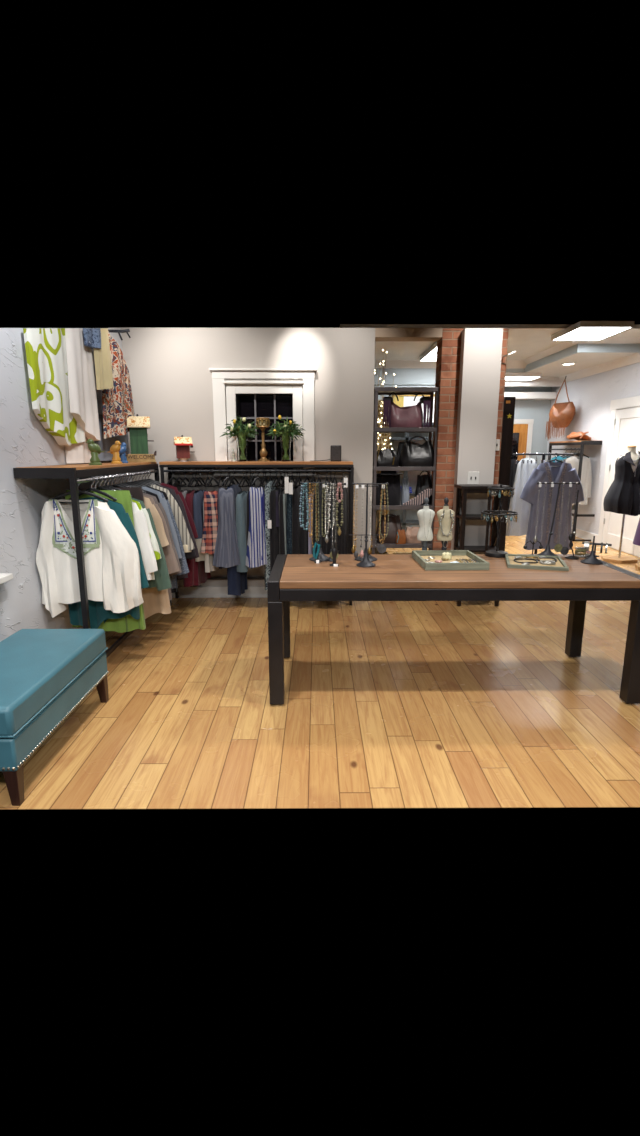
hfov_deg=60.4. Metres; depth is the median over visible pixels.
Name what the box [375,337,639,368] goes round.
trim
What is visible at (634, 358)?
trim
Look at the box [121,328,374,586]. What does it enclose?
wall
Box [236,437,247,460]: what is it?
glass vase
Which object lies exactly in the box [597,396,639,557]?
door
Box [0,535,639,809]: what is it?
floor
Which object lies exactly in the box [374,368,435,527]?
wall
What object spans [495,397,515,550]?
door
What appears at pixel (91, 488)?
clothes hanger
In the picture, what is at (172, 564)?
shirt
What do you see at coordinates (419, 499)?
bag
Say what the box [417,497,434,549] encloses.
bust
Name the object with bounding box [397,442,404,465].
handbag
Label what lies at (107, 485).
clothes hanger
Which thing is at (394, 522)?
bag
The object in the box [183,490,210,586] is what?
dress
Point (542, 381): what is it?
trim
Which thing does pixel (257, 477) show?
clothes hanger
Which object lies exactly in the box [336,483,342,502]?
necklace
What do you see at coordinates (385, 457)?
handbag
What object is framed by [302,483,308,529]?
necklace
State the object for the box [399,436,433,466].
shoulder bag
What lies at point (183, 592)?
baseboard
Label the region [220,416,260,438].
bouquet
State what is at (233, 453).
bud vase
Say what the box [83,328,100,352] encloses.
scarf
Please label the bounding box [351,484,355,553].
necklace
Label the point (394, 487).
bag
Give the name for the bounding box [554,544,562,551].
pendant
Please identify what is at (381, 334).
trim
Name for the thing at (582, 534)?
baseboard
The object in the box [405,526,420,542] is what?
clutch bag
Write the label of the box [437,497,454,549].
bust
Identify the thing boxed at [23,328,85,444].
scarf
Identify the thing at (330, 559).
stand
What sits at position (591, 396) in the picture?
wall
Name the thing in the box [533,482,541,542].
necklace
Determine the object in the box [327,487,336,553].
necklace
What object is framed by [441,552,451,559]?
rosette
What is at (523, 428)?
door
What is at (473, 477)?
switch plate
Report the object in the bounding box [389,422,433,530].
shelving unit
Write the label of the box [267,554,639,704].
display table
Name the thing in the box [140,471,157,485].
clothes hanger
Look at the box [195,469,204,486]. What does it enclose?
clothes hanger
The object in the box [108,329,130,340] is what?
coat hook
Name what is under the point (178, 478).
clothes hanger
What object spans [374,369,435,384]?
trim
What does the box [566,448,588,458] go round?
clothes hanger
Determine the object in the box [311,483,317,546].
necklace
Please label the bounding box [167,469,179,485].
clothes hanger
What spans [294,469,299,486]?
clothes hanger
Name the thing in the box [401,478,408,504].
vest
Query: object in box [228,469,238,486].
clothes hanger
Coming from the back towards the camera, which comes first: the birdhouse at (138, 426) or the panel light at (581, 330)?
the panel light at (581, 330)
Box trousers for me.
[508,459,519,509]
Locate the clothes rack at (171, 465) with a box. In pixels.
[159,461,353,605]
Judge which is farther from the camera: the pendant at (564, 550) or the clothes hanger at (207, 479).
the clothes hanger at (207, 479)
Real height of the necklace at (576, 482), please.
0.464 m
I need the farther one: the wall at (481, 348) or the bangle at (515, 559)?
the wall at (481, 348)
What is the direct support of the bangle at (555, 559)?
in the display tray at (560, 565)
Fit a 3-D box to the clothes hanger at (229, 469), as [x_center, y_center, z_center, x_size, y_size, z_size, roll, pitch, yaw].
[-0.854,-0.853,5.207,0.013,0.171,0.348,1,12,6]
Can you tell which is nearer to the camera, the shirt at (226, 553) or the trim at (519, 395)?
the shirt at (226, 553)
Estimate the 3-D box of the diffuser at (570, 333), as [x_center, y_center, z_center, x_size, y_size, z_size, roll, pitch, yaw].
[3.489,-3.035,7.103,0.620,0.026,0.820,0,12,0]
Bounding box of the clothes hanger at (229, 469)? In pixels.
[224,469,234,486]
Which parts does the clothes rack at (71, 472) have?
post, frame, hanging rod, rail, post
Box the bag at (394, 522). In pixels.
[376,513,401,543]
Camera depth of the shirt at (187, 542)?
4.68 m
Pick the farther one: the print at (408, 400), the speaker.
the print at (408, 400)
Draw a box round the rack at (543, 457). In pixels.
[513,453,573,553]
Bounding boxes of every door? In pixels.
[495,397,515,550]
[507,419,533,516]
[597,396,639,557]
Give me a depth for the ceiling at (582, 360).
8.79 m
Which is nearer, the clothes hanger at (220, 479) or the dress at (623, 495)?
the clothes hanger at (220, 479)
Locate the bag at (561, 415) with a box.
[545,376,575,439]
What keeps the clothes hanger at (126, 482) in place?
hanging from the clothes rack at (71, 472)
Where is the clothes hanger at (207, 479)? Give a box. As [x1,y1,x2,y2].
[204,469,211,486]
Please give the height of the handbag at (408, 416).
0.392 m
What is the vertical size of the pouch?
0.151 m
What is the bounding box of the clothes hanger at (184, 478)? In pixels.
[179,469,190,486]
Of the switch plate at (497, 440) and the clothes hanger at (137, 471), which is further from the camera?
the switch plate at (497, 440)
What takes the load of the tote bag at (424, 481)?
on the shelving unit at (430, 391)
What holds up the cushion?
on the storage bench
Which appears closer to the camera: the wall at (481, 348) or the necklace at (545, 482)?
the necklace at (545, 482)
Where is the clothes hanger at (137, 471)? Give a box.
[137,471,151,485]
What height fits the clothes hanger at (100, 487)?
0.171 m
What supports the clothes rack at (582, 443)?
on the floor
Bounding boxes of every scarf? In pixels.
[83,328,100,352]
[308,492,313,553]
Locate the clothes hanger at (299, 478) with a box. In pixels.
[295,469,302,486]
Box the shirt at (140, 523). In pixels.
[132,502,157,579]
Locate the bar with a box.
[582,542,611,556]
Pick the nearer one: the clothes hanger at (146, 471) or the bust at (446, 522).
the bust at (446, 522)
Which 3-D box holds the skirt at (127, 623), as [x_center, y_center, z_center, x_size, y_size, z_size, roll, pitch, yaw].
[-1.506,-0.037,3.827,0.530,0.999,0.098,1,12,4]
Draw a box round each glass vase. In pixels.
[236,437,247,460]
[280,437,290,460]
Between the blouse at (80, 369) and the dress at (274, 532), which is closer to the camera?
the blouse at (80, 369)
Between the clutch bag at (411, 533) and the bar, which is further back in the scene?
the clutch bag at (411, 533)
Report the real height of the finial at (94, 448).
0.184 m
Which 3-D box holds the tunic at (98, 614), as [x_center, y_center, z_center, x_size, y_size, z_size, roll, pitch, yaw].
[-1.471,-0.021,3.754,0.614,0.920,0.097,1,12,5]
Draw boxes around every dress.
[102,331,134,438]
[141,496,170,618]
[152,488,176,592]
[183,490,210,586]
[227,484,247,595]
[236,491,251,571]
[264,480,275,589]
[269,487,281,572]
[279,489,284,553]
[283,475,288,553]
[286,483,293,554]
[292,485,303,553]
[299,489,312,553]
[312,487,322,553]
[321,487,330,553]
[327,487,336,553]
[336,478,348,553]
[520,462,583,549]
[603,451,639,515]
[633,518,639,545]
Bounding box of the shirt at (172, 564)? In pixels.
[143,494,179,573]
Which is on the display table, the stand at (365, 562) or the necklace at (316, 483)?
the stand at (365, 562)
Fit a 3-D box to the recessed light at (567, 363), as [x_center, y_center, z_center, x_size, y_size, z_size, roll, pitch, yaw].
[3.969,-3.260,8.786,0.230,0.016,0.230,0,12,0]
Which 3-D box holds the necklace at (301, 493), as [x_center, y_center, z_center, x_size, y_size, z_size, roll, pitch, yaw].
[-0.108,-0.415,3.694,0.069,0.314,0.018,0,12,0]
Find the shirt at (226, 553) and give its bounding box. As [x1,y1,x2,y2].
[212,488,240,567]
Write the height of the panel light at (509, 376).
0.070 m
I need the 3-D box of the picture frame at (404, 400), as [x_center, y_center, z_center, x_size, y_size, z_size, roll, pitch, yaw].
[1.704,-2.805,9.927,0.840,0.640,0.030,0,12,0]
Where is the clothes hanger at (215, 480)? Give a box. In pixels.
[207,469,219,486]
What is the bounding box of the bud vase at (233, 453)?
[232,448,234,460]
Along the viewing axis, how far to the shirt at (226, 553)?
5.14 m
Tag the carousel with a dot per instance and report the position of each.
(496, 553)
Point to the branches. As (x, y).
(380, 421)
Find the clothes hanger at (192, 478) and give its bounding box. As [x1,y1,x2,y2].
[187,469,198,486]
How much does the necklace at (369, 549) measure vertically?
0.457 m
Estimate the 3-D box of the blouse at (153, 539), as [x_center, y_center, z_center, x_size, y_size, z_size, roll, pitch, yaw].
[-1.438,-0.214,3.944,0.591,0.609,0.103,0,12,1]
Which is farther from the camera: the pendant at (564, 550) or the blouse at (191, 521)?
the blouse at (191, 521)
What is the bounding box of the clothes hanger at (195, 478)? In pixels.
[190,469,202,486]
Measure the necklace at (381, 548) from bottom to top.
0.444 m
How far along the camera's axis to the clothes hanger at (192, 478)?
5.17 m
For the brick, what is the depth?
5.45 m
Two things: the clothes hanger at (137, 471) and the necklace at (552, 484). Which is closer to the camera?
the necklace at (552, 484)
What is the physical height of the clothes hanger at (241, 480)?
0.171 m
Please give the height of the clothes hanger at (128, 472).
0.171 m
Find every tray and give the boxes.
[412,550,489,569]
[505,554,568,570]
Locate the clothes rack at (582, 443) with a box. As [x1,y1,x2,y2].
[548,440,601,540]
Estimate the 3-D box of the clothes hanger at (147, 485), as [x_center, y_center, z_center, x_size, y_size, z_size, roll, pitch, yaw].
[-1.520,-0.710,4.543,0.338,0.171,0.013,0,12,1]
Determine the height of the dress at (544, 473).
1.091 m
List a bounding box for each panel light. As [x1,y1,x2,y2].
[419,341,436,360]
[505,373,541,379]
[551,321,634,340]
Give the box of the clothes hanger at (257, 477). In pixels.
[252,469,263,486]
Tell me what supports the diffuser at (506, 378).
attached to the panel light at (509, 376)
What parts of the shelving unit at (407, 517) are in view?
shelf, shelf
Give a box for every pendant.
[377,544,385,552]
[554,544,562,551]
[560,547,568,554]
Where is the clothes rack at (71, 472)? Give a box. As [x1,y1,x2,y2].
[13,462,159,657]
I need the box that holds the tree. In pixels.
[523,541,542,554]
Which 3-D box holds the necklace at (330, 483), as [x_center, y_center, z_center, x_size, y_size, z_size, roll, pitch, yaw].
[0.078,-0.412,3.639,0.045,0.297,0.014,0,12,0]
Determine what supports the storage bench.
on the floor
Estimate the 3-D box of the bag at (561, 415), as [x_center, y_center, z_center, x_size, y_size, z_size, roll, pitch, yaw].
[4.402,-2.897,9.993,0.220,1.132,0.604,-4,13,-18]
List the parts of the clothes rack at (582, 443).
post, frame, post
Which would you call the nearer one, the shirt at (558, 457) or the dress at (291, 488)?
the dress at (291, 488)
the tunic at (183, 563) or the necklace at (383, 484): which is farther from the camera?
the tunic at (183, 563)
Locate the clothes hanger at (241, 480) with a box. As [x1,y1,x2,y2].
[238,469,247,486]
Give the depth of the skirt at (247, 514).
5.16 m
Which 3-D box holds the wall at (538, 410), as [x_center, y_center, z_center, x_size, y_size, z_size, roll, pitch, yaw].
[3.632,-2.338,11.239,2.190,2.900,0.120,0,12,0]
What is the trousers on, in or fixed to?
hanging from the rack at (543, 457)
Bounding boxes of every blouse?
[36,499,143,616]
[65,328,100,440]
[132,499,160,579]
[160,482,197,537]
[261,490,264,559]
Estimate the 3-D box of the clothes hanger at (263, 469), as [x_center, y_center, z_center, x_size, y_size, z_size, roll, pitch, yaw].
[-0.535,-0.853,5.209,0.013,0.171,0.348,1,12,6]
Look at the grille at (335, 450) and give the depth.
5.29 m
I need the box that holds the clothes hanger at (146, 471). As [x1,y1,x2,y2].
[144,471,159,484]
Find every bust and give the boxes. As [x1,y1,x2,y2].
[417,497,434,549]
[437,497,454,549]
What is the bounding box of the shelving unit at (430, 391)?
[371,387,438,553]
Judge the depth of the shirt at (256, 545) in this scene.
5.14 m
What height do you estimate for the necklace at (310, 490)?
0.367 m
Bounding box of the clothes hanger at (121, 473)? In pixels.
[120,473,145,493]
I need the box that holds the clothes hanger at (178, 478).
[172,469,185,486]
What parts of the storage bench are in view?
leg, nailhead trim, leg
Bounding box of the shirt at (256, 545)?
[245,487,266,567]
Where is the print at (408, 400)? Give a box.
[404,396,434,421]
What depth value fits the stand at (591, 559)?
3.64 m
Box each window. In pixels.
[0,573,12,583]
[209,368,316,475]
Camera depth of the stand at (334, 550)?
3.55 m
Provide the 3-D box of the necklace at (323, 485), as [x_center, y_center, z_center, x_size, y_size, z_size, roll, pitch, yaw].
[0.026,-0.389,3.700,0.036,0.368,0.013,0,12,0]
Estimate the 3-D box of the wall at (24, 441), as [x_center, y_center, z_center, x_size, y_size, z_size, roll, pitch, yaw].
[-1.940,-0.607,3.704,0.120,2.647,3.720,0,12,0]
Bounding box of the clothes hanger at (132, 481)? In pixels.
[130,472,146,486]
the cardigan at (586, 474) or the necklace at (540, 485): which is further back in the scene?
the cardigan at (586, 474)
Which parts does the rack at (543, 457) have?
post, hanging rod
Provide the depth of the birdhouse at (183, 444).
5.24 m
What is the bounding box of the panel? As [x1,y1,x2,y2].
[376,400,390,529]
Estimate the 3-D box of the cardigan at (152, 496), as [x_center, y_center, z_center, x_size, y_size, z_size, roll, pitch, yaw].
[-1.428,-0.163,4.349,0.638,0.890,0.101,-1,12,-6]
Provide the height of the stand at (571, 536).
0.470 m
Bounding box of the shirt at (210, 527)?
[200,490,217,553]
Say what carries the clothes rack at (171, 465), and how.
on the floor
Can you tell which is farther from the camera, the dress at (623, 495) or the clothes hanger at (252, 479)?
the dress at (623, 495)
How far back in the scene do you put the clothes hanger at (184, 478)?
5.17 m
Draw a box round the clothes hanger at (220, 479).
[218,469,223,486]
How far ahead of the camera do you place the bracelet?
3.86 m
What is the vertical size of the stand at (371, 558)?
0.509 m
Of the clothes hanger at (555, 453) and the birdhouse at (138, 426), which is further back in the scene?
the clothes hanger at (555, 453)
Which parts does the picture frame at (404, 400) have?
frame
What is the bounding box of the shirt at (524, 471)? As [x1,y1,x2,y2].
[506,457,536,535]
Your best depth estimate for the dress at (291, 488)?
5.15 m
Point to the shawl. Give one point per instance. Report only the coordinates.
(102, 357)
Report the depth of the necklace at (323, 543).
5.16 m
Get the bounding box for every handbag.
[377,449,398,466]
[382,392,430,427]
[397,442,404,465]
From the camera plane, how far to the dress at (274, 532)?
5.16 m
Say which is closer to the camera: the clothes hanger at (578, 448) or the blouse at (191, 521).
the blouse at (191, 521)
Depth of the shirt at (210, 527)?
5.12 m
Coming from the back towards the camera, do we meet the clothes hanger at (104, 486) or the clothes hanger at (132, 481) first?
the clothes hanger at (132, 481)
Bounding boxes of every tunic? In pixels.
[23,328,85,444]
[68,497,148,628]
[160,492,188,588]
[193,490,205,561]
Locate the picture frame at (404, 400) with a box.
[391,394,434,421]
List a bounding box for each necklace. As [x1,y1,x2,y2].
[299,483,308,528]
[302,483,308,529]
[308,483,312,536]
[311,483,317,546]
[315,483,319,540]
[321,483,325,536]
[324,483,328,542]
[329,483,334,527]
[330,484,338,558]
[335,486,343,535]
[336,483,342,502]
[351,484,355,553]
[354,484,358,557]
[360,485,363,557]
[368,487,371,554]
[377,484,385,552]
[379,484,388,537]
[439,510,454,547]
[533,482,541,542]
[540,482,546,539]
[548,482,553,526]
[554,482,564,551]
[560,482,571,554]
[569,482,577,546]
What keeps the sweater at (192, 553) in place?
hanging from the clothes hanger at (140, 471)
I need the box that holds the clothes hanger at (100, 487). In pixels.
[94,476,109,489]
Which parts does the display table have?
leg, rail, leg, leg, rail, leg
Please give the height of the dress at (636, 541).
1.104 m
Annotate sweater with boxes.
[142,486,181,558]
[160,486,195,575]
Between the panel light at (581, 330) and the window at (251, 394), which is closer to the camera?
the window at (251, 394)
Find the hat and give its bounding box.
[376,471,402,474]
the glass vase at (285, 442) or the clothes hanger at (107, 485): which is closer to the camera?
the clothes hanger at (107, 485)
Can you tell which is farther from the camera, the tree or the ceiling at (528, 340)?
the ceiling at (528, 340)
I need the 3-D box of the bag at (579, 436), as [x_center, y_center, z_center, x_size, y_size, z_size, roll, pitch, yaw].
[4.417,-2.247,9.377,0.340,0.154,0.529,0,12,0]
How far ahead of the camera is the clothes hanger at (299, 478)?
5.18 m
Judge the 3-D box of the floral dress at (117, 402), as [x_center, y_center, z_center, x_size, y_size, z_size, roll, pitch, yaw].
[-1.719,-1.550,4.732,0.099,0.865,0.720,0,12,0]
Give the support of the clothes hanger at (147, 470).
hanging from the clothes rack at (71, 472)
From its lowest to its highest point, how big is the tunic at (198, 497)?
0.670 m
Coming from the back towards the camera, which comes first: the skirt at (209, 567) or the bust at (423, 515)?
the skirt at (209, 567)
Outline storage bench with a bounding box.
[0,629,108,805]
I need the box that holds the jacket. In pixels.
[132,497,171,590]
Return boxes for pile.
[575,547,595,557]
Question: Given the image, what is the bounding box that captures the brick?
[428,328,508,549]
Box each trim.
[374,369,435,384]
[375,328,442,340]
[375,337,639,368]
[504,392,556,399]
[505,377,561,386]
[506,344,639,371]
[559,353,639,382]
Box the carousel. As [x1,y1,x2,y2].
[481,485,517,557]
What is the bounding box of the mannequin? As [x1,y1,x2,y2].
[601,445,639,563]
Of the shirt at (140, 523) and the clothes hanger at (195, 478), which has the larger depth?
the clothes hanger at (195, 478)
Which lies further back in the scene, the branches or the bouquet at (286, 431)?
the branches
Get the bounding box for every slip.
[65,436,90,463]
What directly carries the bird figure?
on the clothes rack at (71, 472)
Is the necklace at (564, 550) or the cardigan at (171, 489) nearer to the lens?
the necklace at (564, 550)
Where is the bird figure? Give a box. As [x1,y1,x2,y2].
[119,442,127,462]
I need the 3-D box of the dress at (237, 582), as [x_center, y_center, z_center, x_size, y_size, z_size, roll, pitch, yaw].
[-0.815,-0.272,5.330,0.140,1.073,0.306,3,12,15]
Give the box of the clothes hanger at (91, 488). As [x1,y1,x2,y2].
[69,477,116,501]
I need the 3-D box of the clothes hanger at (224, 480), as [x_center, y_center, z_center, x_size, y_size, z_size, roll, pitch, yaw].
[-0.873,-0.853,5.207,0.135,0.171,0.013,-4,13,-20]
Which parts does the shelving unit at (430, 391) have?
post, post, shelf, shelf, shelf, shelf, shelf, post, post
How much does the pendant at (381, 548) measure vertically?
0.060 m
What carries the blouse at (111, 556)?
hanging from the clothes hanger at (79, 490)
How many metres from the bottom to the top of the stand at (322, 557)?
0.529 m
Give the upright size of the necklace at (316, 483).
0.411 m
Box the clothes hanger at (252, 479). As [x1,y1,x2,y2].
[250,469,254,486]
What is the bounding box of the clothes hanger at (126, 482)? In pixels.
[124,473,145,490]
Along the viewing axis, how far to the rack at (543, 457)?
7.01 m
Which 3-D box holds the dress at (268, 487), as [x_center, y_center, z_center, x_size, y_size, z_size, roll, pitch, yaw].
[-0.476,-0.313,5.303,0.128,1.056,0.358,2,12,9]
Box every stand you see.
[256,418,269,461]
[300,482,328,561]
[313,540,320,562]
[325,483,345,561]
[330,542,338,566]
[352,483,388,566]
[355,485,378,561]
[537,482,579,555]
[565,490,578,558]
[580,536,602,564]
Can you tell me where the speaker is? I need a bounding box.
[320,445,340,460]
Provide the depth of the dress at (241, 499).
5.18 m
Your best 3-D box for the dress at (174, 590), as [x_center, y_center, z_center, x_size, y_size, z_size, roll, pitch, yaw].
[-1.470,-0.228,4.646,0.477,0.910,0.102,0,12,1]
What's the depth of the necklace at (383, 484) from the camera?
3.49 m
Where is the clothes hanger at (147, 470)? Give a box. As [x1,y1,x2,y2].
[147,470,160,483]
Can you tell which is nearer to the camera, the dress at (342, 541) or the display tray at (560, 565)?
the display tray at (560, 565)
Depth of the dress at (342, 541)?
5.20 m
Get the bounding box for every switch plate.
[467,472,478,483]
[495,439,499,450]
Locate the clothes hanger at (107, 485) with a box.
[105,475,131,497]
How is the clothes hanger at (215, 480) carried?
hanging from the clothes rack at (171, 465)
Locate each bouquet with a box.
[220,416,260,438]
[266,415,305,438]
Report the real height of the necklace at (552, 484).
0.311 m
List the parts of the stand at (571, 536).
stem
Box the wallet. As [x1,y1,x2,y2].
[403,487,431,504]
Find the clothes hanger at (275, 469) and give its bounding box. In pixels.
[272,469,280,486]
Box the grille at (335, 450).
[331,446,340,460]
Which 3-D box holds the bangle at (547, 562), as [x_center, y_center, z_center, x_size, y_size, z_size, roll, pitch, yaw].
[1.481,-0.035,3.579,0.100,0.022,0.100,0,12,0]
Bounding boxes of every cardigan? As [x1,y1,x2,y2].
[143,493,181,599]
[158,485,198,578]
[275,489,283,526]
[565,456,591,504]
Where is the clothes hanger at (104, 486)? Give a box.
[100,475,115,489]
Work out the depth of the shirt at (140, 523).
3.85 m
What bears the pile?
on the display table
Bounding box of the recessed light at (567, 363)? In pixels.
[561,362,575,364]
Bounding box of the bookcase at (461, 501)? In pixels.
[453,484,510,605]
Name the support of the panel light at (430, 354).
attached to the ceiling at (528, 340)
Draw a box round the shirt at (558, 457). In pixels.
[551,456,568,461]
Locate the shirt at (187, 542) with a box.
[151,484,194,551]
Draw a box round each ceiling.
[339,324,639,359]
[506,353,634,376]
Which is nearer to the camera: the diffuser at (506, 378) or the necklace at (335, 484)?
the necklace at (335, 484)
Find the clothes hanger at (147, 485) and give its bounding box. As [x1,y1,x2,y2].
[134,472,154,488]
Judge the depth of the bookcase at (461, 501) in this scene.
5.31 m
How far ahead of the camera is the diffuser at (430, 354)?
8.70 m
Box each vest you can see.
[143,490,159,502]
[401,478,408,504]
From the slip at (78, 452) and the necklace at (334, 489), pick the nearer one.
the slip at (78, 452)
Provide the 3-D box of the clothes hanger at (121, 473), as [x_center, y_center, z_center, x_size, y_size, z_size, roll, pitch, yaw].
[-1.518,-0.645,4.240,0.338,0.171,0.013,-1,12,-6]
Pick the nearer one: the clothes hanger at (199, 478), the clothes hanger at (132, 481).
the clothes hanger at (132, 481)
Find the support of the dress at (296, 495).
hanging from the clothes hanger at (296, 469)
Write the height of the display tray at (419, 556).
0.045 m
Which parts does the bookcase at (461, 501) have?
leg, leg, shelf, shelf, leg, leg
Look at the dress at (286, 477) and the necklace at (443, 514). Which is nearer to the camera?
the necklace at (443, 514)
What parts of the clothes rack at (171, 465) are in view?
post, post, rail, frame, hanging rod, post, post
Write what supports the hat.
on the bag at (394, 487)
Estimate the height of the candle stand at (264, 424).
0.408 m
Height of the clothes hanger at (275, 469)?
0.171 m
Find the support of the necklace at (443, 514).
hanging from the bust at (446, 522)
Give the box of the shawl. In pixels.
[93,328,113,389]
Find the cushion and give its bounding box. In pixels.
[0,629,105,735]
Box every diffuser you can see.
[421,347,436,360]
[505,377,537,379]
[555,327,630,339]
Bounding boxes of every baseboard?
[172,587,267,597]
[571,527,597,542]
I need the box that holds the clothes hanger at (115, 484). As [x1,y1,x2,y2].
[111,474,123,486]
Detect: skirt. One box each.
[65,490,145,632]
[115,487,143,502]
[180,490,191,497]
[203,500,217,571]
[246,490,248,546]
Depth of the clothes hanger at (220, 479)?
5.18 m
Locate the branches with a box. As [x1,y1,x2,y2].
[374,352,396,553]
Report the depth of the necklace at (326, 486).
3.66 m
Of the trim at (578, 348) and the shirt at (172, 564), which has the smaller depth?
the shirt at (172, 564)
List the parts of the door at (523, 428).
pane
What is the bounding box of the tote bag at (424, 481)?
[415,471,431,504]
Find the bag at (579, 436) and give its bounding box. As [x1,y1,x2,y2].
[566,432,590,440]
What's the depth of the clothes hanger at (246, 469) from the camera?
5.17 m
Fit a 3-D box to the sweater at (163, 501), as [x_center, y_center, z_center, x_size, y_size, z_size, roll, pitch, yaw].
[-1.431,-0.339,4.456,0.608,0.650,0.101,1,12,4]
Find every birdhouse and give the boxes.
[125,414,155,461]
[174,435,194,461]
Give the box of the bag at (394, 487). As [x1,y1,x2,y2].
[376,475,400,504]
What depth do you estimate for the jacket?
4.04 m
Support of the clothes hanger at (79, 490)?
hanging from the clothes rack at (71, 472)
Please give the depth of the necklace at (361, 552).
3.55 m
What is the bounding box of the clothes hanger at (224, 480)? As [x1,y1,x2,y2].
[221,469,234,486]
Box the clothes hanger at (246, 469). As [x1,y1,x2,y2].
[242,469,250,486]
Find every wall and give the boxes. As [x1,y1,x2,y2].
[0,328,131,641]
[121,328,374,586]
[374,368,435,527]
[451,328,502,553]
[504,387,551,466]
[546,362,639,534]
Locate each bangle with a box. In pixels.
[514,558,537,563]
[536,557,556,561]
[539,560,555,564]
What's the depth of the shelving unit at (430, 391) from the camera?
5.60 m
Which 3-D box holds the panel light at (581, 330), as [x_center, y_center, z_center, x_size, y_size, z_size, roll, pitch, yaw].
[3.489,-3.053,7.100,0.660,0.070,0.860,0,12,0]
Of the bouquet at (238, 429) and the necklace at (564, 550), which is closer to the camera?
the necklace at (564, 550)
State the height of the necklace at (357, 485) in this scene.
0.478 m
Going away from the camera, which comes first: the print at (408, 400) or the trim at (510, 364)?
the trim at (510, 364)
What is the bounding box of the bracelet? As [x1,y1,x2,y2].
[584,541,589,551]
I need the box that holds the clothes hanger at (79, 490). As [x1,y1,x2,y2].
[50,478,108,503]
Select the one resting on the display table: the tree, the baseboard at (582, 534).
the tree
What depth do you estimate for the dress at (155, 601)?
4.24 m
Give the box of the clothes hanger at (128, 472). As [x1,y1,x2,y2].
[128,472,142,487]
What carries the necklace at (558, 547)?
hanging from the stand at (547, 551)
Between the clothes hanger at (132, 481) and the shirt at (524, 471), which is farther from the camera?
the shirt at (524, 471)
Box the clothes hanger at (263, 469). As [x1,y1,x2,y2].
[259,469,266,486]
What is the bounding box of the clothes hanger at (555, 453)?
[545,453,563,466]
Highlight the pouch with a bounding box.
[396,529,405,543]

